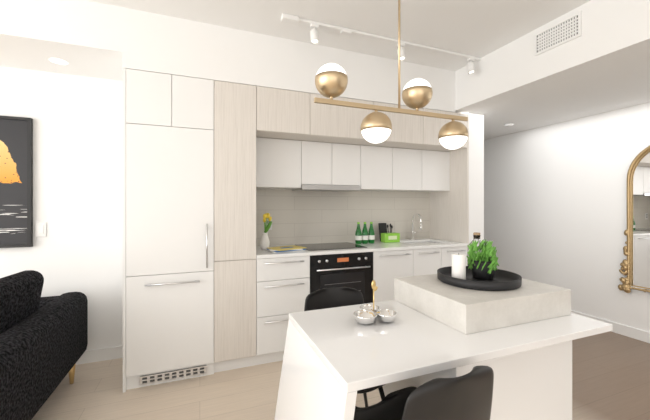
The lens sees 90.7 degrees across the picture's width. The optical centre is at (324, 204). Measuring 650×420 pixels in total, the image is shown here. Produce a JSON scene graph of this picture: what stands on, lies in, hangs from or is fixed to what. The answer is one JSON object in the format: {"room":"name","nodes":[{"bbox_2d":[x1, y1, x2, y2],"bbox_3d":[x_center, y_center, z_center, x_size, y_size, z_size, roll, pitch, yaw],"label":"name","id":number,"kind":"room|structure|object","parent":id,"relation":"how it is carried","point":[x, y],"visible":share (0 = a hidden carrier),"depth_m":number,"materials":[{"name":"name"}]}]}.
{"room":"kitchen","nodes":[
{"label":"kitchen","id":0,"kind":"room"},
{"bbox_2d":[0,0,649,350],"bbox_3d":[-0.474,-0.085,1.146,8.190,2.770,9.720,0,0,-21],"label":"wall","id":1,"kind":"structure","parent":0,"point":[548,169],"depth_m":2.65,"materials":[{"name":"white paint"}]},
{"bbox_2d":[0,115,32,247],"bbox_3d":[-2.741,-0.175,2.324,0.980,1.000,0.035,0,0,-21],"label":"framed art","id":2,"kind":"object","parent":1,"relation":"attached to","point":[16,182],"visible":0.97,"depth_m":2.46,"materials":[{"name":"black"}]},
{"bbox_2d":[35,222,45,236],"bbox_3d":[-2.243,0.193,2.532,0.070,0.115,0.011,0,0,-21],"label":"switch plate","id":3,"kind":"object","parent":1,"relation":"attached to","point":[40,229],"visible":1,"depth_m":2.53,"materials":[{"name":"white plastic"}]},
{"bbox_2d":[49,58,67,64],"bbox_3d":[-1.964,-1.058,2.368,0.110,0.003,0.110,0,0,-21],"label":"recessed light","id":4,"kind":"object","parent":1,"relation":"in","point":[58,61],"visible":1,"depth_m":2.36,"materials":[{"name":"white"}]},
{"bbox_2d":[76,346,122,364],"bbox_3d":[-3.249,1.250,2.140,3.500,0.100,0.012,0,0,-21],"label":"baseboard","id":5,"kind":"structure","parent":1,"relation":"attached to","point":[97,355],"depth_m":2.67,"materials":[{"name":"white"}]},
{"bbox_2d":[259,140,302,191],"bbox_3d":[-0.490,-0.376,3.034,0.450,0.435,0.348,0,0,-21],"label":"upper cabinet","id":6,"kind":"object","parent":1,"relation":"attached to","point":[280,161],"depth_m":2.89,"materials":[{"name":"white"}]},
{"bbox_2d":[259,86,310,139],"bbox_3d":[-0.445,-0.772,2.917,0.450,0.355,0.598,0,0,-21],"label":"upper cabinet","id":7,"kind":"object","parent":1,"relation":"attached to","point":[283,114],"depth_m":2.65,"materials":[{"name":"beige wood"}]},
{"bbox_2d":[299,140,334,191],"bbox_3d":[-0.139,-0.376,3.171,0.305,0.435,0.348,0,0,-21],"label":"upper cabinet","id":8,"kind":"object","parent":1,"relation":"attached to","point":[318,159],"depth_m":3.02,"materials":[{"name":"white wood"}]},
{"bbox_2d":[307,93,374,147],"bbox_3d":[0.049,-0.772,3.110,0.610,0.355,0.598,0,0,-21],"label":"upper cabinet","id":9,"kind":"object","parent":1,"relation":"attached to","point":[330,124],"depth_m":2.83,"materials":[{"name":"white wood"}]},
{"bbox_2d":[335,144,362,191],"bbox_3d":[0.145,-0.376,3.281,0.305,0.435,0.348,0,0,-21],"label":"upper cabinet","id":10,"kind":"object","parent":1,"relation":"attached to","point":[348,157],"depth_m":3.13,"materials":[{"name":"white"}]},
{"bbox_2d":[363,148,394,191],"bbox_3d":[0.460,-0.376,3.404,0.370,0.435,0.348,0,0,-21],"label":"upper cabinet","id":11,"kind":"object","parent":1,"relation":"attached to","point":[378,163],"depth_m":3.26,"materials":[{"name":"white"}]},
{"bbox_2d":[281,13,480,74],"bbox_3d":[0.578,-1.290,2.662,1.910,0.158,0.077,0,0,-21],"label":"track spotlights","id":12,"kind":"object","parent":1,"relation":"attached to","point":[295,20],"visible":0.92,"depth_m":2.56,"materials":[{"name":"white metal"}]},
{"bbox_2d":[314,0,467,149],"bbox_3d":[0.377,-0.839,1.650,0.915,1.061,0.157,0,0,-21],"label":"pendant light","id":13,"kind":"object","parent":1,"relation":"hanging from","point":[331,81],"visible":1,"depth_m":1.61,"materials":[{"name":"gold metal"}]},
{"bbox_2d":[363,102,426,147],"bbox_3d":[0.594,-0.772,3.322,0.560,0.355,0.598,0,0,-21],"label":"upper cabinet","id":14,"kind":"object","parent":1,"relation":"attached to","point":[408,131],"depth_m":3.09,"materials":[{"name":"white wood"}]},
{"bbox_2d":[395,148,422,191],"bbox_3d":[0.805,-0.376,3.538,0.370,0.435,0.348,0,0,-21],"label":"upper cabinet","id":15,"kind":"object","parent":1,"relation":"attached to","point":[408,162],"depth_m":3.38,"materials":[{"name":"white wood"}]},
{"bbox_2d":[423,152,450,191],"bbox_3d":[1.154,-0.376,3.675,0.380,0.435,0.348,0,0,-21],"label":"upper cabinet","id":16,"kind":"object","parent":1,"relation":"attached to","point":[436,165],"depth_m":3.52,"materials":[{"name":"white"}]},
{"bbox_2d":[415,109,468,151],"bbox_3d":[1.116,-0.772,3.526,0.560,0.355,0.598,0,0,-21],"label":"upper cabinet","id":17,"kind":"object","parent":1,"relation":"attached to","point":[434,125],"depth_m":3.23,"materials":[{"name":"white wood"}]},
{"bbox_2d":[504,123,513,126],"bbox_3d":[2.204,-0.955,3.843,0.100,0.029,0.100,0,0,-21],"label":"smoke detector","id":18,"kind":"object","parent":1,"relation":"attached to","point":[509,124],"visible":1,"depth_m":3.81,"materials":[{"name":"white plastic"}]},
{"bbox_2d":[534,11,581,55],"bbox_3d":[1.695,-1.245,2.351,0.011,0.170,0.330,0,0,-21],"label":"air vent","id":19,"kind":"object","parent":1,"relation":"in","point":[563,31],"visible":1,"depth_m":2.33,"materials":[{"name":"grey metal"}]},
{"bbox_2d":[571,310,649,342],"bbox_3d":[3.220,1.250,2.597,0.012,0.100,9.500,0,0,-21],"label":"baseboard","id":20,"kind":"structure","parent":1,"relation":"attached to","point":[638,334],"depth_m":3.18,"materials":[{"name":"white"}]},
{"bbox_2d":[618,146,649,292],"bbox_3d":[3.106,0.115,2.834,0.046,1.506,0.858,0,0,-21],"label":"mirror","id":21,"kind":"object","parent":1,"relation":"attached to","point":[635,265],"visible":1,"depth_m":3.09,"materials":[{"name":"gold metal"}]},
{"bbox_2d":[32,331,649,419],"bbox_3d":[-0.474,1.330,1.146,8.190,0.060,9.720,0,0,-21],"label":"floor","id":22,"kind":"structure","parent":0,"point":[610,375],"depth_m":2.23,"materials":[{"name":"beige wood"}]},
{"bbox_2d":[0,270,87,419],"bbox_3d":[-1.913,0.854,1.411,0.940,0.893,2.020,0,0,-21],"label":"sofa","id":23,"kind":"object","parent":22,"relation":"on","point":[43,343],"visible":1,"depth_m":1.79,"materials":[{"name":"fabric"}]},
{"bbox_2d":[123,68,214,392],"bbox_3d":[-1.231,0.175,2.611,0.599,2.250,0.598,0,0,-21],"label":"tall cabinet","id":24,"kind":"object","parent":22,"relation":"on","point":[213,171],"depth_m":2.33,"materials":[{"name":"white"}]},
{"bbox_2d":[215,81,258,371],"bbox_3d":[-0.803,0.175,2.777,0.319,2.250,0.598,0,0,-21],"label":"tall cabinet","id":25,"kind":"object","parent":22,"relation":"on","point":[236,105],"depth_m":2.50,"materials":[{"name":"beige wood"}]},
{"bbox_2d":[255,256,310,364],"bbox_3d":[-0.444,0.865,2.915,0.450,0.870,0.603,0,0,-21],"label":"base cabinet","id":26,"kind":"object","parent":22,"relation":"on","point":[282,283],"depth_m":2.62,"materials":[{"name":"white wood"}]},
{"bbox_2d":[259,236,458,255],"bbox_3d":[0.363,0.413,3.226,2.180,0.027,0.610,0,0,-21],"label":"countertop","id":27,"kind":"structure","parent":26,"relation":"on","point":[378,246],"depth_m":3.09,"materials":[{"name":"white stone"}]},
{"bbox_2d":[260,213,271,249],"bbox_3d":[-0.528,0.235,2.884,0.105,0.328,0.086,0,0,-21],"label":"vase","id":28,"kind":"object","parent":27,"relation":"on","point":[264,243],"visible":1,"depth_m":2.86,"materials":[{"name":"white ceramic"}]},
{"bbox_2d":[266,245,306,252],"bbox_3d":[-0.336,0.385,2.821,0.329,0.028,0.283,0,0,-21],"label":"magazines","id":29,"kind":"object","parent":27,"relation":"on","point":[289,248],"visible":0.98,"depth_m":2.76,"materials":[{"name":"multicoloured paper"}]},
{"bbox_2d":[299,240,366,251],"bbox_3d":[0.048,0.397,3.111,0.580,0.005,0.440,0,0,-21],"label":"cooktop","id":30,"kind":"object","parent":27,"relation":"in","point":[338,243],"depth_m":3.13,"materials":[{"name":"black glass"}]},
{"bbox_2d":[355,222,374,243],"bbox_3d":[0.414,0.288,3.328,0.219,0.222,0.069,0,0,-21],"label":"bottles","id":31,"kind":"object","parent":27,"relation":"on","point":[365,236],"visible":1,"depth_m":3.30,"materials":[{"name":"green glass"}]},
{"bbox_2d":[378,223,392,231],"bbox_3d":[0.686,0.300,3.595,0.191,0.198,0.064,0,0,-21],"label":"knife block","id":32,"kind":"object","parent":27,"relation":"on","point":[383,227],"depth_m":3.58,"materials":[{"name":"black plastic"}]},
{"bbox_2d":[379,232,399,242],"bbox_3d":[0.707,0.351,3.468,0.185,0.095,0.092,0,0,-21],"label":"box","id":33,"kind":"object","parent":27,"relation":"on","point":[386,237],"depth_m":3.43,"materials":[{"name":"green"}]},
{"bbox_2d":[411,212,422,239],"bbox_3d":[1.063,0.247,3.668,0.098,0.306,0.190,0,0,-21],"label":"faucet","id":34,"kind":"object","parent":27,"relation":"on","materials":[{"name":"silver metal"}]},
{"bbox_2d":[403,240,442,243],"bbox_3d":[1.063,0.508,3.495,0.480,0.185,0.340,0,0,-21],"label":"sink","id":35,"kind":"object","parent":27,"relation":"in","point":[404,241],"depth_m":3.64,"materials":[{"name":"silver metal"}]},
{"bbox_2d":[311,252,374,303],"bbox_3d":[0.050,0.865,3.107,0.610,0.870,0.603,0,0,-21],"label":"oven","id":36,"kind":"object","parent":22,"relation":"on","point":[356,270],"depth_m":2.83,"materials":[{"name":"black metal"}]},
{"bbox_2d":[304,287,384,406],"bbox_3d":[0.115,0.901,1.718,0.442,0.803,0.491,0,0,-16],"label":"chair","id":37,"kind":"object","parent":22,"relation":"on","point":[331,297],"visible":0.23,"depth_m":1.93,"materials":[{"name":"black"}]},
{"bbox_2d":[375,248,414,301],"bbox_3d":[0.539,0.865,3.298,0.440,0.870,0.603,0,0,-21],"label":"base cabinet","id":38,"kind":"object","parent":22,"relation":"on","point":[391,263],"depth_m":3.01,"materials":[{"name":"white"}]},
{"bbox_2d":[354,365,493,419],"bbox_3d":[0.301,0.901,1.159,0.442,0.803,0.491,0,0,-25],"label":"chair","id":39,"kind":"object","parent":22,"relation":"on","point":[468,396],"visible":0.92,"depth_m":0.96,"materials":[{"name":"black"}]},
{"bbox_2d":[415,248,442,275],"bbox_3d":[0.902,0.865,3.440,0.340,0.870,0.603,0,0,-21],"label":"base cabinet","id":40,"kind":"object","parent":22,"relation":"on","point":[427,260],"depth_m":3.16,"materials":[{"name":"white"}]},
{"bbox_2d":[274,274,611,419],"bbox_3d":[0.509,0.858,1.508,1.436,0.885,0.680,0,0,-21],"label":"kitchen island","id":41,"kind":"object","parent":22,"relation":"on","point":[518,341],"visible":0.96,"depth_m":1.39,"materials":[{"name":"white stone"}]},
{"bbox_2d":[354,280,396,324],"bbox_3d":[0.217,0.446,1.512,0.201,0.187,0.190,0,0,-21],"label":"server","id":42,"kind":"object","parent":41,"relation":"on","point":[366,314],"visible":1,"depth_m":1.50,"materials":[{"name":"silver metal"}]},
{"bbox_2d":[437,266,521,290],"bbox_3d":[0.825,0.392,1.738,0.412,0.045,0.412,0,0,-21],"label":"tray","id":43,"kind":"object","parent":41,"relation":"on","point":[503,280],"visible":0.77,"depth_m":1.63,"materials":[{"name":"black"}]},
{"bbox_2d":[452,253,465,279],"bbox_3d":[0.712,0.328,1.711,0.070,0.145,0.070,0,0,-21],"label":"candle","id":44,"kind":"object","parent":43,"relation":"on","point":[459,265],"visible":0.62,"depth_m":1.68,"materials":[{"name":"white wax"}]},
{"bbox_2d":[467,232,481,265],"bbox_3d":[0.935,0.291,1.978,0.106,0.245,0.106,0,0,-21],"label":"glass carafe","id":45,"kind":"object","parent":43,"relation":"on","point":[476,236],"visible":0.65,"depth_m":1.96,"materials":[{"name":"clear glass"}]},
{"bbox_2d":[467,239,498,279],"bbox_3d":[0.872,0.294,1.757,0.178,0.212,0.172,0,0,-21],"label":"potted plant","id":46,"kind":"object","parent":43,"relation":"on","point":[483,264],"visible":1,"depth_m":1.73,"materials":[{"name":"green plant"}]},
{"bbox_2d":[443,244,468,266],"bbox_3d":[1.219,0.865,3.563,0.340,0.870,0.603,0,0,-21],"label":"base cabinet","id":47,"kind":"object","parent":22,"relation":"on","point":[455,248],"depth_m":3.27,"materials":[{"name":"white wood"}]}
]}

